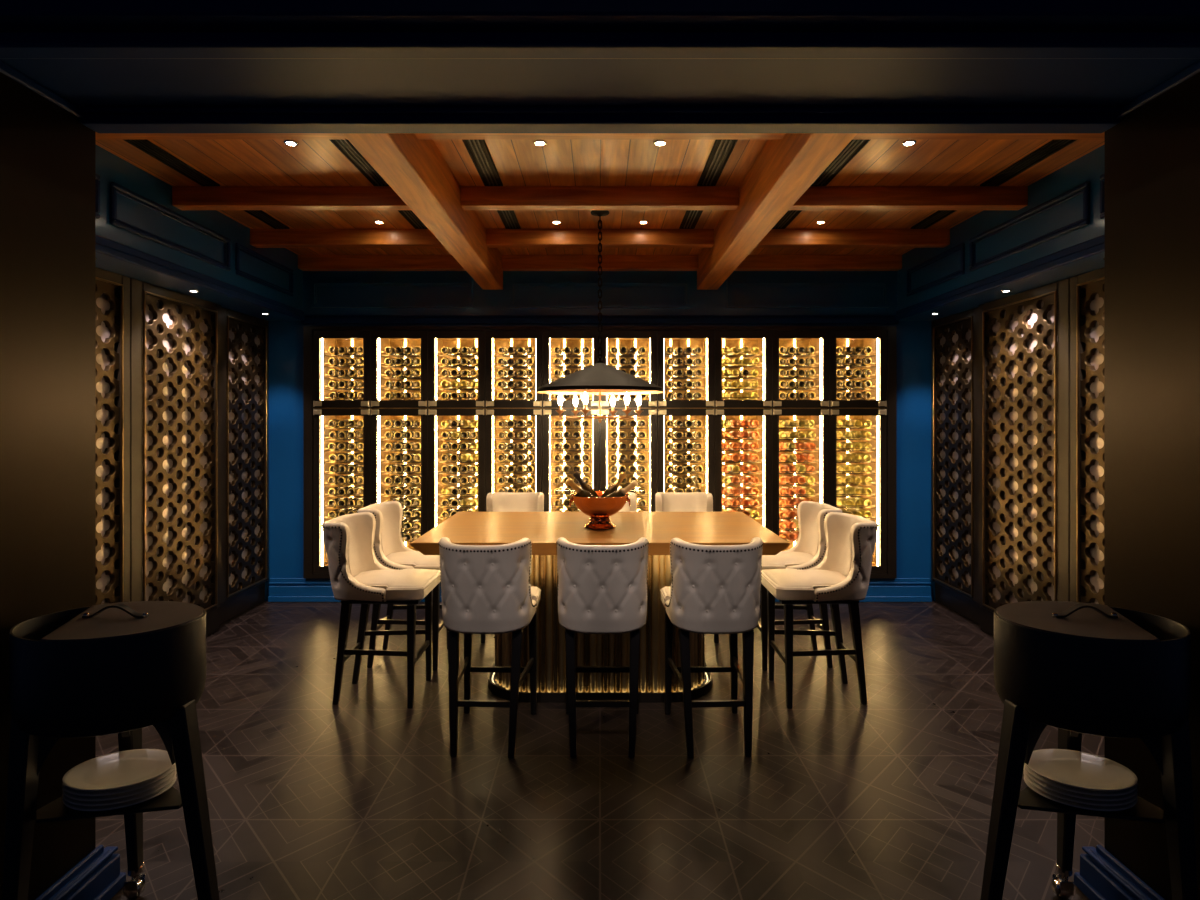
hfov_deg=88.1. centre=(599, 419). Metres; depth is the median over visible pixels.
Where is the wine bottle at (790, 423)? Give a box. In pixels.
[785,420,795,427]
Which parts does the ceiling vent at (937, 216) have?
blade, blade, blade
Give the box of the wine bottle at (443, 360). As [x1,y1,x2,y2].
[441,357,452,365]
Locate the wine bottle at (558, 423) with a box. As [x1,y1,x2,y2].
[554,420,562,427]
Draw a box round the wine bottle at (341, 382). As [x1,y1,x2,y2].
[338,380,351,388]
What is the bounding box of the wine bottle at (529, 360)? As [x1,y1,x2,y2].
[526,357,535,365]
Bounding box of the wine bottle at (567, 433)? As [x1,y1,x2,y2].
[563,431,571,438]
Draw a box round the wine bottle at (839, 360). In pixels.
[837,357,842,365]
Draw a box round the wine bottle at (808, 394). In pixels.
[803,391,815,399]
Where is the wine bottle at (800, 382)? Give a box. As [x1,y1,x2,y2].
[792,380,805,388]
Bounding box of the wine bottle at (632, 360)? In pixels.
[628,357,636,365]
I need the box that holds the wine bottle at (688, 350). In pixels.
[682,346,692,354]
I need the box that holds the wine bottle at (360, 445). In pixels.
[356,442,362,450]
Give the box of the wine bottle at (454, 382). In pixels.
[450,380,461,388]
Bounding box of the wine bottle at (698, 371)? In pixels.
[692,369,701,376]
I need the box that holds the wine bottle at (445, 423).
[441,420,451,427]
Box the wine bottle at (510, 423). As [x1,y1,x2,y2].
[506,420,516,427]
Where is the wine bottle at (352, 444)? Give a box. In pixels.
[348,442,359,450]
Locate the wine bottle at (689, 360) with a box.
[683,357,693,365]
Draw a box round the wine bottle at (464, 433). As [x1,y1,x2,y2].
[460,431,470,438]
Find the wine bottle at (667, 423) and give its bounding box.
[664,420,673,427]
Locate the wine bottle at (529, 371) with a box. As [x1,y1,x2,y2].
[525,369,535,376]
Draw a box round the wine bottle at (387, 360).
[384,357,396,365]
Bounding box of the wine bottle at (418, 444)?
[413,442,420,450]
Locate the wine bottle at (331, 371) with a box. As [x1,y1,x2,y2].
[328,369,339,376]
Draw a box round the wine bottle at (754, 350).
[746,346,758,354]
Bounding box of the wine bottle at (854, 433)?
[850,431,861,438]
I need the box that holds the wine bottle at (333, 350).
[328,346,341,354]
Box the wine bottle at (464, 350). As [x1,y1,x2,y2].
[460,346,472,354]
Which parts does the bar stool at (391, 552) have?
leg, nailhead trim, backrest, leg, seat, leg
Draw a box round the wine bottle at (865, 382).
[858,380,871,388]
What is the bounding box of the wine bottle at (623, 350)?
[619,346,627,354]
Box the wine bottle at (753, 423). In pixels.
[748,420,758,427]
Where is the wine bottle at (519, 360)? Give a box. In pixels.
[516,357,526,365]
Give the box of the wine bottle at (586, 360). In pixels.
[582,357,590,365]
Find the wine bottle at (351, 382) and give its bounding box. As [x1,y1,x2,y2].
[347,380,360,388]
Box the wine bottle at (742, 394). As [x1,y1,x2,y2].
[738,391,749,399]
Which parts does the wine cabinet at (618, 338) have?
door, door, bottle rail, bottle rail, bottle rail, bottle rail, bottle rail, bottle rail, bottle rail, bottle rail, bottle rail, bottle rail, bottle rail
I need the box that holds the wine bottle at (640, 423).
[637,420,645,427]
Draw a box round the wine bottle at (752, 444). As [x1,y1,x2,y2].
[747,442,758,450]
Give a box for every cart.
[2,601,219,899]
[980,601,1197,899]
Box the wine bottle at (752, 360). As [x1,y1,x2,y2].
[747,357,758,365]
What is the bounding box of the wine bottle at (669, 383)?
[664,380,673,388]
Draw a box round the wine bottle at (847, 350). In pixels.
[839,346,852,354]
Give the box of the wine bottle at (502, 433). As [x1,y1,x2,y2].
[498,431,507,438]
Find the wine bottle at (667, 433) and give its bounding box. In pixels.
[664,431,673,438]
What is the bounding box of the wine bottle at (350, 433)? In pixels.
[347,431,358,438]
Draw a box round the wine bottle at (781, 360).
[779,357,786,365]
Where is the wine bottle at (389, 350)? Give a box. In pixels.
[385,346,397,354]
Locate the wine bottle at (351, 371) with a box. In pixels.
[347,369,357,376]
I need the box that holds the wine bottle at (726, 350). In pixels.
[722,346,730,354]
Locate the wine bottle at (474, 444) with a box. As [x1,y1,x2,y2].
[469,442,477,450]
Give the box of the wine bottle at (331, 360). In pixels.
[328,357,340,365]
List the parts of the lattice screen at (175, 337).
mirror panel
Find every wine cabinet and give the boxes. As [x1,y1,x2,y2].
[313,330,371,572]
[371,330,428,550]
[428,330,485,530]
[485,330,542,511]
[543,330,599,511]
[600,330,656,511]
[657,330,714,511]
[714,330,771,530]
[771,330,828,550]
[828,330,886,572]
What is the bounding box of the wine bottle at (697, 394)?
[692,391,702,399]
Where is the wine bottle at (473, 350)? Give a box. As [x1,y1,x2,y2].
[470,346,477,354]
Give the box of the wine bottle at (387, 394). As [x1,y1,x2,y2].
[384,391,396,399]
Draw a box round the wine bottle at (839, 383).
[837,380,843,388]
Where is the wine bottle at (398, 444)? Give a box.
[394,442,406,450]
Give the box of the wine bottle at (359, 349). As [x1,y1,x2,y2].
[356,346,362,354]
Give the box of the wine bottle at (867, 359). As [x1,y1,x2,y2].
[859,357,871,365]
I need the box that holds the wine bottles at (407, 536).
[328,442,871,541]
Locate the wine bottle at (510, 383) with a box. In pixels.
[507,380,516,388]
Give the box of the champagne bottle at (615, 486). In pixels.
[601,472,626,497]
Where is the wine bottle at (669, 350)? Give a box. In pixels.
[664,346,673,354]
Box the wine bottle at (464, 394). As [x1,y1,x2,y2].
[460,392,470,399]
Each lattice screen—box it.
[95,267,129,604]
[130,278,220,612]
[221,307,267,602]
[932,307,978,602]
[979,278,1069,612]
[1070,267,1104,604]
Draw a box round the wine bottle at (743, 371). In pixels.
[738,369,749,376]
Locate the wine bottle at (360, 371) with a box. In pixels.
[356,369,362,376]
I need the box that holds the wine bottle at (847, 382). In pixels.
[839,380,852,388]
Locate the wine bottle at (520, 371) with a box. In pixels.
[517,369,526,376]
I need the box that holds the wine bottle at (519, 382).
[516,380,525,388]
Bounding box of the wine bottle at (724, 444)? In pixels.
[722,442,730,450]
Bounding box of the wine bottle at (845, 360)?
[840,357,852,365]
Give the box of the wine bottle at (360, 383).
[357,380,362,388]
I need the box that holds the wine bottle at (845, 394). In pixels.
[841,391,852,399]
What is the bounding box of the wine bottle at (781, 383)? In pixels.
[779,380,786,388]
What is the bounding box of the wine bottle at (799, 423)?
[795,420,805,427]
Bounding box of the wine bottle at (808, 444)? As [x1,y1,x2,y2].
[803,442,815,450]
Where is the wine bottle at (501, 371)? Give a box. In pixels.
[497,369,507,376]
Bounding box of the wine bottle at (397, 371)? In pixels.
[394,369,405,376]
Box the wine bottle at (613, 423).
[609,420,617,427]
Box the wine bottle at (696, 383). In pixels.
[692,380,701,388]
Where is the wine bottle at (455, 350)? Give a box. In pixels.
[450,346,462,354]
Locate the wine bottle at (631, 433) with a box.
[628,431,636,438]
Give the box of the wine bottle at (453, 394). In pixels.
[451,391,461,399]
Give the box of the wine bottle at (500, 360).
[497,357,507,365]
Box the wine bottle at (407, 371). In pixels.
[404,369,414,376]
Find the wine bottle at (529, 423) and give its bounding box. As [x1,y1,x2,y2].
[526,420,535,427]
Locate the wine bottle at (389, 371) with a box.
[385,369,395,376]
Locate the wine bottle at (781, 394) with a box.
[779,392,786,399]
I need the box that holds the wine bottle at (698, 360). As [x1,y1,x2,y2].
[692,357,702,365]
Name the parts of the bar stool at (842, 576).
leg, leg, seat, seat frame, leg, backrest, nailhead trim, leg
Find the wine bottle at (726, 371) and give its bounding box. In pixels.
[722,369,730,376]
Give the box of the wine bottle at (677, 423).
[674,420,683,427]
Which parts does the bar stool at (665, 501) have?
backrest, leg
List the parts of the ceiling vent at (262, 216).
blade, blade, blade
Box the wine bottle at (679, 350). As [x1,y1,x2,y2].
[673,346,683,354]
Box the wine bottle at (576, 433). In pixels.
[572,431,580,438]
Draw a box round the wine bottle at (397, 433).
[394,431,405,438]
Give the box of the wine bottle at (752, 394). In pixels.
[747,391,758,399]
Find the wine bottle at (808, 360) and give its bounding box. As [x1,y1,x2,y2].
[803,357,814,365]
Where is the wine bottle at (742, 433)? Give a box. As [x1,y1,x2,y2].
[738,431,748,438]
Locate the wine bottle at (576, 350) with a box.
[572,346,580,354]
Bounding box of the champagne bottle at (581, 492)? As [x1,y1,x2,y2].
[566,478,594,497]
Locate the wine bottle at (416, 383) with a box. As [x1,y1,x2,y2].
[413,380,420,388]
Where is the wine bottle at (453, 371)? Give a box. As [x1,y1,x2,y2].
[450,369,461,376]
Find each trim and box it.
[0,0,1199,58]
[0,61,82,118]
[78,107,1121,132]
[95,132,347,139]
[95,173,99,218]
[95,234,304,320]
[110,182,230,270]
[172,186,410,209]
[235,243,292,296]
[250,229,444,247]
[298,255,465,270]
[301,315,898,323]
[303,326,896,577]
[311,281,472,307]
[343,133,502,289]
[414,133,785,139]
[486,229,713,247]
[502,255,697,270]
[510,281,689,307]
[727,281,888,307]
[734,255,901,270]
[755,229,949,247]
[852,132,1104,139]
[895,234,1104,320]
[907,243,964,296]
[969,182,1089,270]
[1100,173,1104,218]
[1117,61,1199,118]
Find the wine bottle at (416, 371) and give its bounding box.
[413,369,420,376]
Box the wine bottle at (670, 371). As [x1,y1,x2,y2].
[664,369,674,376]
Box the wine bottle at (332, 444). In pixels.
[328,442,340,450]
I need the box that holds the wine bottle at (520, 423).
[516,420,525,427]
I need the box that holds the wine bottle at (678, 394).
[674,391,683,399]
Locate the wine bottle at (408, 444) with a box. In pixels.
[404,442,415,450]
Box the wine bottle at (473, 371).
[469,369,477,376]
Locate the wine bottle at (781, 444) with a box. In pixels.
[779,442,786,450]
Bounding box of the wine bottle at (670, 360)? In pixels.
[664,357,674,365]
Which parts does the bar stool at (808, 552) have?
leg, seat, leg, backrest, nailhead trim, leg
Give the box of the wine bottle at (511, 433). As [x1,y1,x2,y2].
[506,431,516,438]
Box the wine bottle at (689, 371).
[683,369,693,376]
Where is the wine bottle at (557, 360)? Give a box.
[553,357,562,365]
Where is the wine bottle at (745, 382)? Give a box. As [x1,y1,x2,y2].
[738,380,749,388]
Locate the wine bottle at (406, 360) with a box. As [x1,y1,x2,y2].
[403,357,415,365]
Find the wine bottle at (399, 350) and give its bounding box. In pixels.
[394,346,407,354]
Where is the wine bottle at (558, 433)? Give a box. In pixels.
[554,431,562,438]
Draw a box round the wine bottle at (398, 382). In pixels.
[394,380,407,388]
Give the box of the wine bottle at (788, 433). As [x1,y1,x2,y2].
[784,431,796,438]
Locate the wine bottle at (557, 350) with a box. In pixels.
[553,346,562,354]
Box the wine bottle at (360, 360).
[357,357,362,365]
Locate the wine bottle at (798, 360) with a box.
[794,357,805,365]
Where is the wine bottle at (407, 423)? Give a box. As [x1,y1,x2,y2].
[404,420,414,427]
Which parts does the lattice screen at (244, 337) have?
mirror panel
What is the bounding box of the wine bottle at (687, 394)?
[683,392,692,399]
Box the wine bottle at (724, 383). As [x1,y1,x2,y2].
[722,380,730,388]
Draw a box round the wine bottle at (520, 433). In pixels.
[516,431,525,438]
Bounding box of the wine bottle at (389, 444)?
[385,442,396,450]
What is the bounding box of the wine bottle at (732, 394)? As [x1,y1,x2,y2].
[729,391,739,399]
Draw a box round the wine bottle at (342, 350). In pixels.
[338,346,351,354]
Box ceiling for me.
[95,140,1104,254]
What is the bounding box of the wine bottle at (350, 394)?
[347,391,359,399]
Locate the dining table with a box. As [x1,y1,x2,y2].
[410,512,789,702]
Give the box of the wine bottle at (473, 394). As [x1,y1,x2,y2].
[469,391,477,399]
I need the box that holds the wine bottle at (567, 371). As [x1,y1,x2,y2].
[563,369,571,375]
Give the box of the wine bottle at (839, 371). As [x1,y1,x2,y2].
[837,369,843,376]
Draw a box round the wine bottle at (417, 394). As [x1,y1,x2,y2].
[413,391,420,399]
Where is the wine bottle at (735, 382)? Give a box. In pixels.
[729,380,739,388]
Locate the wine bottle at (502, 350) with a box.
[498,346,508,354]
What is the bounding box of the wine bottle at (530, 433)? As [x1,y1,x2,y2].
[526,431,535,438]
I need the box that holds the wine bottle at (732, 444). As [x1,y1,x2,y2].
[729,442,739,450]
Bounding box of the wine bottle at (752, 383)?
[747,380,758,388]
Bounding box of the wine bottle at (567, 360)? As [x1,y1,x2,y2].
[563,357,571,365]
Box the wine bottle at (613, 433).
[610,431,617,438]
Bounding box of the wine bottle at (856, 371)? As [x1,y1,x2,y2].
[851,369,861,376]
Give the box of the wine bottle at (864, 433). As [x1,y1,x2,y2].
[860,431,870,438]
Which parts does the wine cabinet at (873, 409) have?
panel, bottle rail, bottle rail, bottle rail, bottle rail, door, door, bottle rail, bottle rail, bottle rail, bottle rail, bottle rail, bottle rail, bottle rail, bottle rail, bottle rail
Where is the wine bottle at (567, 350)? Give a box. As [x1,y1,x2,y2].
[563,346,571,354]
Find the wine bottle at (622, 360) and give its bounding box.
[618,357,626,365]
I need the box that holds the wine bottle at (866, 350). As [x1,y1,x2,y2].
[858,346,871,354]
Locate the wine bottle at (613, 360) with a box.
[610,357,617,365]
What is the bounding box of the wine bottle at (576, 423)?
[572,420,580,427]
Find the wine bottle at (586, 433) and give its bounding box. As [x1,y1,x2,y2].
[582,431,590,438]
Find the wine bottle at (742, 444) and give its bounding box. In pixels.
[738,442,749,450]
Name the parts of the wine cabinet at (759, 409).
panel, door, door, bottle rail, bottle rail, bottle rail, bottle rail, bottle rail, bottle rail, bottle rail, bottle rail, bottle rail, bottle rail, bottle rail, bottle rail, bottle rail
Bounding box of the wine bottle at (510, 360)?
[507,357,516,365]
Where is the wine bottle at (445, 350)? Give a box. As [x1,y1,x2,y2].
[441,346,453,354]
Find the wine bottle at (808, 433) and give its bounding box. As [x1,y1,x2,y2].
[804,431,815,438]
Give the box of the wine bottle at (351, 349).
[347,346,360,354]
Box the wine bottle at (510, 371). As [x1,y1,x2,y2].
[507,369,516,376]
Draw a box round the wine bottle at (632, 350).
[628,346,636,354]
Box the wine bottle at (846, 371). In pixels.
[841,369,852,376]
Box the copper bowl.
[569,490,630,529]
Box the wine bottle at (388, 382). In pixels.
[385,380,397,388]
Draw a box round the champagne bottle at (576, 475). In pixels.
[573,471,598,497]
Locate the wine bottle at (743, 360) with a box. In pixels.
[737,357,749,365]
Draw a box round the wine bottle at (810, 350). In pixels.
[802,346,814,354]
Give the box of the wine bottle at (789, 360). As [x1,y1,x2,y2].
[784,357,795,365]
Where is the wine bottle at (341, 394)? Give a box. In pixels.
[338,391,349,399]
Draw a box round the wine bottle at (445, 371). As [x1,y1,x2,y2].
[441,369,451,376]
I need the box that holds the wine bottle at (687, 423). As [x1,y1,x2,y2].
[683,420,692,427]
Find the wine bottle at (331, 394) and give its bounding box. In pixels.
[329,392,340,399]
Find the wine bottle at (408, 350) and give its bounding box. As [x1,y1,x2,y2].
[404,346,416,354]
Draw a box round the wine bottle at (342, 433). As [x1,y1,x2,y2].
[338,431,348,438]
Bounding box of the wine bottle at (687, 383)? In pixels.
[683,380,692,388]
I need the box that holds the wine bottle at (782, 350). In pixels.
[779,346,786,354]
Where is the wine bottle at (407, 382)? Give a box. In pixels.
[403,380,415,388]
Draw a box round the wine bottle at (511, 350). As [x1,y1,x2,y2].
[507,346,517,354]
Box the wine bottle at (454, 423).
[450,420,461,427]
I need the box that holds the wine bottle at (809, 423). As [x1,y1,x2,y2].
[804,420,814,427]
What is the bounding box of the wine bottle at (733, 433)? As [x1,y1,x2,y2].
[729,431,739,438]
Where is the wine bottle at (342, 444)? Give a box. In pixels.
[337,442,350,450]
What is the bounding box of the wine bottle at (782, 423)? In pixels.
[779,420,786,427]
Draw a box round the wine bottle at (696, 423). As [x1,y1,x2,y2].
[692,420,702,427]
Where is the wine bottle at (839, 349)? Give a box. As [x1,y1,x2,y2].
[837,346,842,354]
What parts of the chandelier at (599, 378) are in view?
stem, lamp shade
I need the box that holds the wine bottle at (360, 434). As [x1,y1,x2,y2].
[357,431,362,438]
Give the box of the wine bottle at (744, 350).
[737,346,749,354]
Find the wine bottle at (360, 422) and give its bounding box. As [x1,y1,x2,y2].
[357,420,362,427]
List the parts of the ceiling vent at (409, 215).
blade, blade, blade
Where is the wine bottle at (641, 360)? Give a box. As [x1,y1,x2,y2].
[637,357,645,365]
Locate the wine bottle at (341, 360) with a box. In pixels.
[338,357,349,365]
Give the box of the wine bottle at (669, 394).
[664,391,674,399]
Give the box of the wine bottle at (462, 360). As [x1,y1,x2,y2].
[459,357,471,365]
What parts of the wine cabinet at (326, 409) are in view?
bottle rail, bottle rail, bottle rail, bottle rail, bottle rail, bottle rail, bottle rail, bottle rail, bottle rail, door, door, bottle rail, bottle rail, bottle rail, bottle rail, panel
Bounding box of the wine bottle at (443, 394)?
[441,391,451,399]
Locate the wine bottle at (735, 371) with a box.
[729,369,739,376]
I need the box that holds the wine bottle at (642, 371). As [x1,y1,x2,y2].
[637,369,646,376]
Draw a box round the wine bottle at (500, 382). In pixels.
[497,380,507,388]
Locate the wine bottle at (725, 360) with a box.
[722,357,730,365]
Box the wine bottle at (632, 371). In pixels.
[628,369,636,375]
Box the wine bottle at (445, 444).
[441,442,452,450]
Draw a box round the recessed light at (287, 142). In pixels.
[284,140,297,145]
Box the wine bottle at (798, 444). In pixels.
[793,442,805,450]
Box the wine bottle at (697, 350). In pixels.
[692,346,701,354]
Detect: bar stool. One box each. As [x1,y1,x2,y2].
[321,512,440,708]
[357,501,447,670]
[438,537,540,757]
[481,492,543,642]
[556,537,648,757]
[579,492,636,511]
[655,492,718,642]
[660,537,762,757]
[757,501,842,670]
[761,512,878,708]
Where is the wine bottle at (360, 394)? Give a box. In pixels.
[357,391,362,399]
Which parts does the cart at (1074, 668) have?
leg, leg, lid, handle, leg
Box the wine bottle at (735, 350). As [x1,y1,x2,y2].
[728,346,739,354]
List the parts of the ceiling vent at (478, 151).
blade, blade, blade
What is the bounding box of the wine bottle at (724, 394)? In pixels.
[722,391,729,399]
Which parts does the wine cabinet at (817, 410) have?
bottle rail, bottle rail, bottle rail, panel, door, door, bottle rail, bottle rail, bottle rail, bottle rail, bottle rail, bottle rail, bottle rail, bottle rail, bottle rail, bottle rail, bottle rail, bottle rail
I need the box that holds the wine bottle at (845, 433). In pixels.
[841,431,851,438]
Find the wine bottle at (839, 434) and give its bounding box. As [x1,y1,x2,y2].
[837,431,842,438]
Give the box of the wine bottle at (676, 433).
[673,431,683,438]
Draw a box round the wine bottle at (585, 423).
[582,420,589,427]
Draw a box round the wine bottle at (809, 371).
[803,369,814,376]
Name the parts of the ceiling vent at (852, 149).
blade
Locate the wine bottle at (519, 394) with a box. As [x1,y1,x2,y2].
[516,392,525,399]
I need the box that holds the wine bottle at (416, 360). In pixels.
[413,357,420,365]
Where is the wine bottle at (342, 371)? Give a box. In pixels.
[338,369,348,376]
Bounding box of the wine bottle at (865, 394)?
[860,392,870,399]
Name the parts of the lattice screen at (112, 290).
mirror panel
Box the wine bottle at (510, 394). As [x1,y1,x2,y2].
[507,392,516,399]
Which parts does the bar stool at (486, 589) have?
leg, leg, nailhead trim, backrest, leg, leg, seat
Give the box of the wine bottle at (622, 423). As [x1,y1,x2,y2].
[618,420,626,427]
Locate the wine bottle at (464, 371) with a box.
[460,369,470,376]
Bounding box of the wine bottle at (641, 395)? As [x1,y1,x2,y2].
[637,394,646,399]
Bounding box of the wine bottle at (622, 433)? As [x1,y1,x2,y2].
[618,431,626,438]
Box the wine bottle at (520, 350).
[516,346,526,354]
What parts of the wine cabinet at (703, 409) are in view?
panel, door, door, bottle rail, bottle rail, bottle rail, bottle rail, bottle rail, bottle rail, bottle rail, bottle rail, bottle rail, bottle rail, bottle rail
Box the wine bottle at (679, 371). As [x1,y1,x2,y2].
[674,369,683,376]
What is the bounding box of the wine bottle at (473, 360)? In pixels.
[470,357,477,365]
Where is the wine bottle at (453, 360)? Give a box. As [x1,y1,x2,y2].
[450,357,461,365]
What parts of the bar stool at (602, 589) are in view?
leg, leg, backrest, nailhead trim, leg, leg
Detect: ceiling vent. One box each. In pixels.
[124,140,219,185]
[243,210,289,228]
[330,140,388,185]
[398,210,427,228]
[462,140,502,185]
[497,210,520,228]
[679,210,702,228]
[697,140,737,185]
[772,210,801,228]
[811,140,869,185]
[910,210,956,228]
[980,140,1075,185]
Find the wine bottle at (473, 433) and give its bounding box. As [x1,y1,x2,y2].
[469,431,477,438]
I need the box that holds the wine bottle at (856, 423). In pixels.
[850,420,861,427]
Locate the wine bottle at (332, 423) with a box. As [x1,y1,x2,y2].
[328,420,339,427]
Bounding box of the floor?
[95,601,1104,899]
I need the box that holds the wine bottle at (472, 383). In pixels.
[469,380,477,388]
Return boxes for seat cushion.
[353,568,436,586]
[386,551,439,564]
[531,587,536,595]
[665,587,670,595]
[762,551,813,564]
[763,568,846,586]
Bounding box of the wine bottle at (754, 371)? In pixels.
[748,369,758,376]
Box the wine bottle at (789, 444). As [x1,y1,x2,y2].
[784,442,795,450]
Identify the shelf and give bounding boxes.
[35,786,181,822]
[1018,786,1164,822]
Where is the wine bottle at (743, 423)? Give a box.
[739,420,749,427]
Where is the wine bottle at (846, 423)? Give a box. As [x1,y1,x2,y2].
[841,420,852,427]
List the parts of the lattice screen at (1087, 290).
mirror panel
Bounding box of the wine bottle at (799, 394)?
[794,391,805,399]
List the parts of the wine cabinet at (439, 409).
door, door, bottle rail, bottle rail, bottle rail, bottle rail, bottle rail, bottle rail, bottle rail, bottle rail, bottle rail, bottle rail, bottle rail, bottle rail, bottle rail, panel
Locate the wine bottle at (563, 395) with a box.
[563,395,571,399]
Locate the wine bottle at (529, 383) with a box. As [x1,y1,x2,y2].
[525,380,535,388]
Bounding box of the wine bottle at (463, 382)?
[460,380,470,388]
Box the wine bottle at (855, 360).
[850,357,861,365]
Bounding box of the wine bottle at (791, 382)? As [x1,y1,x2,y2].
[783,380,795,388]
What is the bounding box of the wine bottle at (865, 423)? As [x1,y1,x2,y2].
[859,420,871,427]
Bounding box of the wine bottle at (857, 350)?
[848,346,861,354]
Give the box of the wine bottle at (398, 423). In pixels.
[394,420,405,427]
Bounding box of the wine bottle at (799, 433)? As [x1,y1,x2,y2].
[795,431,805,438]
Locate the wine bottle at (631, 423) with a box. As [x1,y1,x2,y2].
[628,420,636,427]
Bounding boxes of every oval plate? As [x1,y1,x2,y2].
[62,749,174,790]
[62,764,175,795]
[62,767,175,800]
[62,772,175,805]
[62,777,175,810]
[1024,764,1137,795]
[1024,767,1137,800]
[1024,772,1137,805]
[1024,777,1137,810]
[1025,749,1137,790]
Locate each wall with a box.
[0,59,1199,899]
[95,144,302,320]
[265,271,934,600]
[897,144,1104,320]
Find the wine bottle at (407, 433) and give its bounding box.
[404,431,414,438]
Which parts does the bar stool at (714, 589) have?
seat, leg, leg, backrest, nailhead trim, leg, leg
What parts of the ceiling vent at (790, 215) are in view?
blade, blade, blade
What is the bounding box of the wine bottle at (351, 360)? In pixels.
[347,358,359,365]
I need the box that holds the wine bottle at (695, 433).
[693,431,702,438]
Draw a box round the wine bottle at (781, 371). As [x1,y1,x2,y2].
[779,369,786,376]
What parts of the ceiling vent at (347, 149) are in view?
blade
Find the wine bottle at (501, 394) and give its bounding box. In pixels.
[497,392,507,399]
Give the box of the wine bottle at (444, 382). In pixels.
[441,380,451,388]
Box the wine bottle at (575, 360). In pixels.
[572,357,580,365]
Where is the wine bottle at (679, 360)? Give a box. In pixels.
[673,357,683,365]
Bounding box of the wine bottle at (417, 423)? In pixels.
[413,420,420,427]
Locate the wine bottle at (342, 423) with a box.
[338,420,349,427]
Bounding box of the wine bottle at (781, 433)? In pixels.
[779,431,786,438]
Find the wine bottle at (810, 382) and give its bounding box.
[802,380,814,388]
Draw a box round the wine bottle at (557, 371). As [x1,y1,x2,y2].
[553,369,562,376]
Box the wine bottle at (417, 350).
[413,346,420,354]
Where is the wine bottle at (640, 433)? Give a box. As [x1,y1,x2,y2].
[637,431,645,438]
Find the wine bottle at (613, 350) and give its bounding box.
[610,346,617,354]
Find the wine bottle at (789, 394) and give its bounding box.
[784,391,796,399]
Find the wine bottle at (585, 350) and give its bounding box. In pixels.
[582,346,589,354]
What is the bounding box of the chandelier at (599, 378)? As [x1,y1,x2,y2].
[536,210,663,422]
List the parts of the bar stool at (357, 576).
leg, nailhead trim, backrest, leg, seat frame, seat, leg, leg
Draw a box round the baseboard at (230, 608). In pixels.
[206,582,264,636]
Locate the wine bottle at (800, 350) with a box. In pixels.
[793,346,805,354]
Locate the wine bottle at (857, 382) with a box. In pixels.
[848,380,862,388]
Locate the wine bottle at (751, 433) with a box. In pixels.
[748,431,758,438]
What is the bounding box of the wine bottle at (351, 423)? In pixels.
[348,420,358,427]
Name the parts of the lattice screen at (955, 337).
mirror panel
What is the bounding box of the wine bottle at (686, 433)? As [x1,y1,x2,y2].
[683,431,692,438]
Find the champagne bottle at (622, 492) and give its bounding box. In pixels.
[606,480,637,497]
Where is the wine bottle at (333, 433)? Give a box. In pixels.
[329,431,339,438]
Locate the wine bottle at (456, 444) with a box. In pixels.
[451,442,461,450]
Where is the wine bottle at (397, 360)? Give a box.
[394,357,405,365]
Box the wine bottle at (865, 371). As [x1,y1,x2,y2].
[860,369,870,376]
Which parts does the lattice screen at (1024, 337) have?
mirror panel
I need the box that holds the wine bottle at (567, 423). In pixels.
[563,420,571,427]
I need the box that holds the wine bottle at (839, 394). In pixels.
[837,392,842,399]
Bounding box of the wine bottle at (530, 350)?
[525,346,535,354]
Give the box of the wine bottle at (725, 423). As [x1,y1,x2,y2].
[722,420,730,427]
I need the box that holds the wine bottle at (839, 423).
[837,420,842,427]
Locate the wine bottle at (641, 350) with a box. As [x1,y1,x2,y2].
[637,346,645,354]
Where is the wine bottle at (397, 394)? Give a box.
[394,391,405,399]
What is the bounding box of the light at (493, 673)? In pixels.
[492,672,707,683]
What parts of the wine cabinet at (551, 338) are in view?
bottle rail, bottle rail, bottle rail, bottle rail, bottle rail, bottle rail, bottle rail, bottle rail, bottle rail, bottle rail, bottle rail, bottle rail, door, door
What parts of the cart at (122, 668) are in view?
leg, handle, lid, leg, leg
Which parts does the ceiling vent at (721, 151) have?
blade, blade, blade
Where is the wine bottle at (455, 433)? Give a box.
[451,431,461,438]
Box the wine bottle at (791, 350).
[783,346,795,354]
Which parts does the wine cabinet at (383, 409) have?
bottle rail, bottle rail, bottle rail, bottle rail, bottle rail, bottle rail, bottle rail, bottle rail, door, door, bottle rail, bottle rail, bottle rail, bottle rail, panel, bottle rail, bottle rail, bottle rail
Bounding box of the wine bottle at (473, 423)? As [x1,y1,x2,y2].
[469,420,477,427]
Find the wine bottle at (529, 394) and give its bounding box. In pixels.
[526,391,535,399]
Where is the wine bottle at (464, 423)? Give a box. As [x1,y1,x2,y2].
[460,420,470,427]
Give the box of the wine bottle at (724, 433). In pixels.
[722,431,730,438]
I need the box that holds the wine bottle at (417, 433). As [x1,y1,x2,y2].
[413,431,420,438]
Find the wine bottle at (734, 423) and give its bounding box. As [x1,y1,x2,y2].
[729,420,739,427]
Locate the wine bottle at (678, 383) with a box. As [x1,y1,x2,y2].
[673,380,683,388]
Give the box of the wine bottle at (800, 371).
[795,369,804,376]
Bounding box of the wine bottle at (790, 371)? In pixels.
[785,369,796,376]

